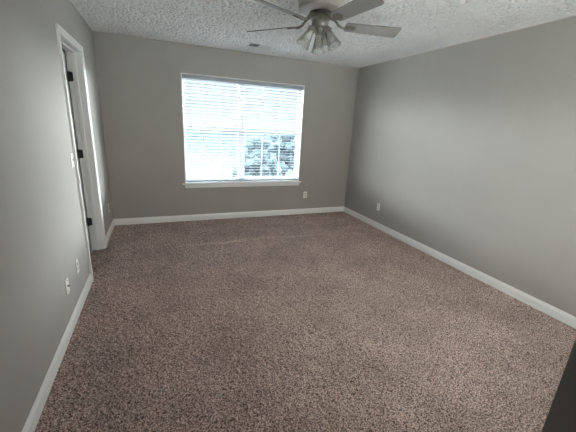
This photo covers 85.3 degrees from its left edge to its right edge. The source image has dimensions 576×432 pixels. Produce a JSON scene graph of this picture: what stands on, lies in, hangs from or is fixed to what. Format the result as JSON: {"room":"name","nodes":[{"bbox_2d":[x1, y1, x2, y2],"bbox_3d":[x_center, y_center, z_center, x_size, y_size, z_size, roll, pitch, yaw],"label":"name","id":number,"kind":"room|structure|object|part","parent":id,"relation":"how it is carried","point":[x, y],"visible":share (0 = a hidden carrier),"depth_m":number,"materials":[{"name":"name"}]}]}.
{"room":"empty bedroom","nodes":[
{"label":"empty bedroom","id":0,"kind":"room"},
{"bbox_2d":[0,0,112,431],"bbox_3d":[-1.247,-0.117,1.175,0.118,2.460,6.517,-4,18,-22],"label":"wall","id":1,"kind":"structure","parent":0,"point":[42,237],"depth_m":1.76,"materials":[{"name":"beige paint"}]},
{"bbox_2d":[21,274,92,431],"bbox_3d":[-0.950,1.223,0.819,0.013,0.093,4.676,-4,18,-22],"label":"baseboard","id":2,"kind":"structure","parent":1,"relation":"attached to","point":[30,425],"depth_m":1.85,"materials":[{"name":"white paint"}]},
{"bbox_2d":[65,276,69,294],"bbox_3d":[-1.544,0.490,2.199,0.017,0.114,0.070,-4,18,-22],"label":"cable jack plate","id":3,"kind":"object","parent":1,"relation":"attached to","point":[67,285],"visible":1,"depth_m":2.19,"materials":[{"name":"white plastic"}]},
{"bbox_2d":[70,153,74,167],"bbox_3d":[-1.729,-0.448,2.519,0.020,0.114,0.070,-4,18,-22],"label":"light switch","id":4,"kind":"object","parent":1,"relation":"attached to","point":[71,154],"visible":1,"depth_m":2.51,"materials":[{"name":"white plastic"}]},
{"bbox_2d":[75,258,79,274],"bbox_3d":[-1.665,0.397,2.475,0.008,0.114,0.070,-4,18,-22],"label":"wall outlet","id":5,"kind":"object","parent":1,"relation":"attached to","point":[76,261],"visible":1,"depth_m":2.46,"materials":[{"name":"white plastic"}]},
{"bbox_2d":[55,23,106,279],"bbox_3d":[-2.164,-0.618,3.267,0.269,2.133,1.610,-6,19,-29],"label":"door","id":6,"kind":"structure","parent":1,"relation":"in","point":[72,61],"depth_m":3.20,"materials":[{"name":"white paint"}]},
{"bbox_3d":[-2.052,-0.518,2.948,0.018,2.133,0.888,-4,18,-22],"label":"casing","id":7,"kind":"part","parent":6,"relation":"part of","materials":[{"name":"white paint"}]},
{"bbox_2d":[106,219,114,243],"bbox_3d":[-2.300,0.203,4.044,0.013,0.093,0.834,-4,18,-22],"label":"baseboard","id":8,"kind":"structure","parent":1,"relation":"attached to","point":[112,225],"depth_m":4.03,"materials":[{"name":"white paint"}]},
{"bbox_2d":[92,31,358,225],"bbox_3d":[-0.679,-1.164,4.847,4.009,2.460,0.150,-4,18,-22],"label":"wall","id":9,"kind":"structure","parent":0,"point":[139,79],"depth_m":4.46,"materials":[{"name":"beige paint"}]},
{"bbox_2d":[114,206,343,224],"bbox_3d":[-0.710,-0.022,5.103,3.763,0.093,0.013,-4,18,-22],"label":"baseboard","id":10,"kind":"structure","parent":9,"relation":"attached to","point":[160,219],"depth_m":4.96,"materials":[{"name":"white paint"}]},
{"bbox_2d":[181,72,304,187],"bbox_3d":[-0.655,-1.242,4.815,1.909,1.580,0.180,-4,18,-22],"label":"window","id":11,"kind":"structure","parent":9,"relation":"in","point":[241,144],"depth_m":4.87,"materials":[{"name":"white paint"}]},
{"bbox_3d":[-1.113,-1.615,4.588,0.815,0.740,0.022,-4,18,-22],"label":"sash","id":12,"kind":"part","parent":11,"relation":"part of","materials":[{"name":"white plastic"}]},
{"bbox_3d":[-1.140,-0.919,4.766,0.815,0.785,0.024,-4,18,-22],"label":"sash","id":13,"kind":"part","parent":11,"relation":"part of","materials":[{"name":"white plastic"}]},
{"bbox_3d":[-0.681,-0.535,4.992,1.909,0.022,0.118,-4,18,-22],"label":"sill","id":14,"kind":"part","parent":11,"relation":"part of","materials":[{"name":"white paint"}]},
{"bbox_2d":[182,74,303,181],"bbox_3d":[-0.642,-1.270,4.784,1.811,1.479,0.068,-4,18,-22],"label":"window blind","id":15,"kind":"object","parent":11,"relation":"attached to","point":[189,77],"visible":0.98,"depth_m":4.71,"materials":[{"name":"white plastic"}]},
{"bbox_3d":[-0.883,-1.241,4.699,0.004,1.430,0.055,-4,18,-22],"label":"ladder cord","id":16,"kind":"part","parent":15,"relation":"part of","materials":[{"name":"white fabric"}]},
{"bbox_3d":[-0.682,-0.572,4.995,1.801,0.018,0.052,-4,18,-22],"label":"rail","id":17,"kind":"part","parent":15,"relation":"part of","materials":[{"name":"white plastic"}]},
{"bbox_3d":[-0.285,-0.973,5.107,0.926,0.785,0.024,-4,18,-22],"label":"sash","id":18,"kind":"part","parent":11,"relation":"part of","materials":[{"name":"white plastic"}]},
{"bbox_3d":[-0.257,-1.669,4.929,0.926,0.740,0.022,-4,18,-22],"label":"sash","id":19,"kind":"part","parent":11,"relation":"part of","materials":[{"name":"white plastic"}]},
{"bbox_2d":[34,211,575,431],"bbox_3d":[0.415,0.924,2.270,3.890,0.028,6.400,-4,18,-22],"label":"floor","id":20,"kind":"structure","parent":0,"point":[328,321],"depth_m":2.28,"materials":[{"name":"brown carpet"}]},
{"bbox_2d":[70,0,575,67],"bbox_3d":[-0.322,-1.444,1.228,5.991,0.150,6.667,-4,18,-22],"label":"ceiling","id":21,"kind":"structure","parent":0,"point":[426,25],"depth_m":3.03,"materials":[{"name":"white paint"}]},
{"bbox_2d":[246,42,272,48],"bbox_3d":[-0.361,-2.176,4.008,0.310,0.014,0.210,-4,18,-22],"label":"ceiling vent","id":22,"kind":"object","parent":21,"relation":"in","point":[251,44],"visible":1,"depth_m":3.99,"materials":[{"name":"white metal"}]},
{"bbox_2d":[247,0,401,54],"bbox_3d":[0.274,-1.485,2.429,1.280,0.385,1.250,-4,18,-22],"label":"ceiling fan","id":23,"kind":"object","parent":21,"relation":"hanging from","point":[320,12],"visible":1,"depth_m":2.39,"materials":[{"name":"silver metal"}]},
{"bbox_3d":[-0.133,-1.577,2.642,0.455,0.044,0.127,11,18,26],"label":"fan blade","id":24,"kind":"part","parent":23,"relation":"part of","materials":[{"name":"grey wood"}]},
{"bbox_3d":[-0.059,-1.432,2.160,0.455,0.044,0.127,-13,23,-43],"label":"fan blade","id":25,"kind":"part","parent":23,"relation":"part of","materials":[{"name":"grey wood"}]},
{"bbox_3d":[0.136,-1.381,2.434,0.148,0.168,0.116,-4,18,-22],"label":"lamp shade","id":26,"kind":"part","parent":23,"relation":"part of","materials":[{"name":"clear glass"}]},
{"bbox_3d":[0.160,-1.412,2.437,0.072,0.088,0.051,-4,18,-22],"label":"light bulb","id":27,"kind":"part","parent":23,"relation":"part of","materials":[{"name":"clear glass"}]},
{"bbox_3d":[0.187,-1.452,2.436,0.070,0.052,0.070,7,17,14],"label":"lamp arm","id":28,"kind":"part","parent":23,"relation":"part of","materials":[{"name":"beige metal"}]},
{"bbox_3d":[0.261,-1.425,2.608,0.115,0.168,0.142,-4,18,-22],"label":"lamp shade","id":29,"kind":"part","parent":23,"relation":"part of","materials":[{"name":"clear glass"}]},
{"bbox_3d":[0.323,-1.618,2.865,0.127,0.044,0.455,6,17,8],"label":"fan blade","id":30,"kind":"part","parent":23,"relation":"part of","materials":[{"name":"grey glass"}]},
{"bbox_3d":[0.302,-1.445,2.433,0.070,0.052,0.072,-4,18,-22],"label":"lamp arm","id":31,"kind":"part","parent":23,"relation":"part of","materials":[{"name":"beige metal"}]},
{"bbox_3d":[0.327,-1.401,2.428,0.056,0.088,0.066,-4,18,-22],"label":"light bulb","id":32,"kind":"part","parent":23,"relation":"part of","materials":[{"name":"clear glass"}]},
{"bbox_3d":[0.352,-1.366,2.423,0.122,0.168,0.139,-4,18,-22],"label":"lamp shade","id":33,"kind":"part","parent":23,"relation":"part of","materials":[{"name":"clear glass"}]},
{"bbox_3d":[0.441,-1.383,2.085,0.127,0.044,0.455,-5,18,-26],"label":"fan blade","id":34,"kind":"part","parent":23,"relation":"part of","materials":[{"name":"grey wood"}]},
{"bbox_3d":[0.677,-1.498,2.521,0.455,0.044,0.127,0,17,-9],"label":"fan blade","id":35,"kind":"part","parent":23,"relation":"part of","materials":[{"name":"grey wood"}]},
{"bbox_2d":[344,16,575,328],"bbox_3d":[2.025,-0.597,3.415,0.120,2.460,4.707,-4,18,-22],"label":"wall","id":36,"kind":"structure","parent":0,"point":[466,151],"depth_m":3.25,"materials":[{"name":"beige paint"}]},
{"bbox_2d":[343,207,575,328],"bbox_3d":[1.880,0.509,3.772,0.013,0.093,4.587,-4,18,-22],"label":"baseboard","id":37,"kind":"structure","parent":36,"relation":"attached to","point":[544,307],"depth_m":3.33,"materials":[{"name":"white paint"}]},
{"bbox_2d":[359,14,575,67],"bbox_3d":[2.007,-1.785,3.100,0.007,0.008,4.587,-4,18,-22],"label":"trim","id":38,"kind":"structure","parent":36,"relation":"attached to","point":[575,14],"depth_m":3.15,"materials":[{"name":"white paint"}]},
{"bbox_2d":[542,339,575,431],"bbox_3d":[1.953,0.359,0.143,2.543,2.460,1.810,-4,18,-22],"label":"wall","id":39,"kind":"structure","parent":0,"point":[561,417],"depth_m":0.49,"materials":[{"name":"beige paint"}]},
{"label":"outside","id":40,"kind":"structure","parent":0,"visible":0},
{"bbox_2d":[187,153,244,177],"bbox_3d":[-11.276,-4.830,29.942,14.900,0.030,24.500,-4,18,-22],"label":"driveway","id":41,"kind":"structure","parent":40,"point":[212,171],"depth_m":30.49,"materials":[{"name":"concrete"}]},
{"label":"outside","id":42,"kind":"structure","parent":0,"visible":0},
{"bbox_2d":[186,132,295,176],"bbox_3d":[-7.436,-4.383,29.714,130.000,0.300,180.000,-4,18,-22],"label":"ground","id":43,"kind":"structure","parent":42,"point":[199,148],"depth_m":60.67,"materials":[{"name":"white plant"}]},
{"bbox_2d":[232,134,280,176],"bbox_3d":[-1.822,-3.296,20.005,2.923,3.872,2.635,7,17,13],"label":"tree","id":44,"kind":"object","parent":43,"relation":"on","point":[253,153],"visible":0.7,"depth_m":19.18,"materials":[{"name":"grey plant"}]},
{"bbox_2d":[266,129,295,176],"bbox_3d":[-0.383,-4.442,23.673,3.135,4.155,2.851,-4,18,-22],"label":"tree","id":45,"kind":"object","parent":43,"relation":"on","point":[284,168],"visible":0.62,"depth_m":22.82,"materials":[{"name":"grey plant"}]}
]}

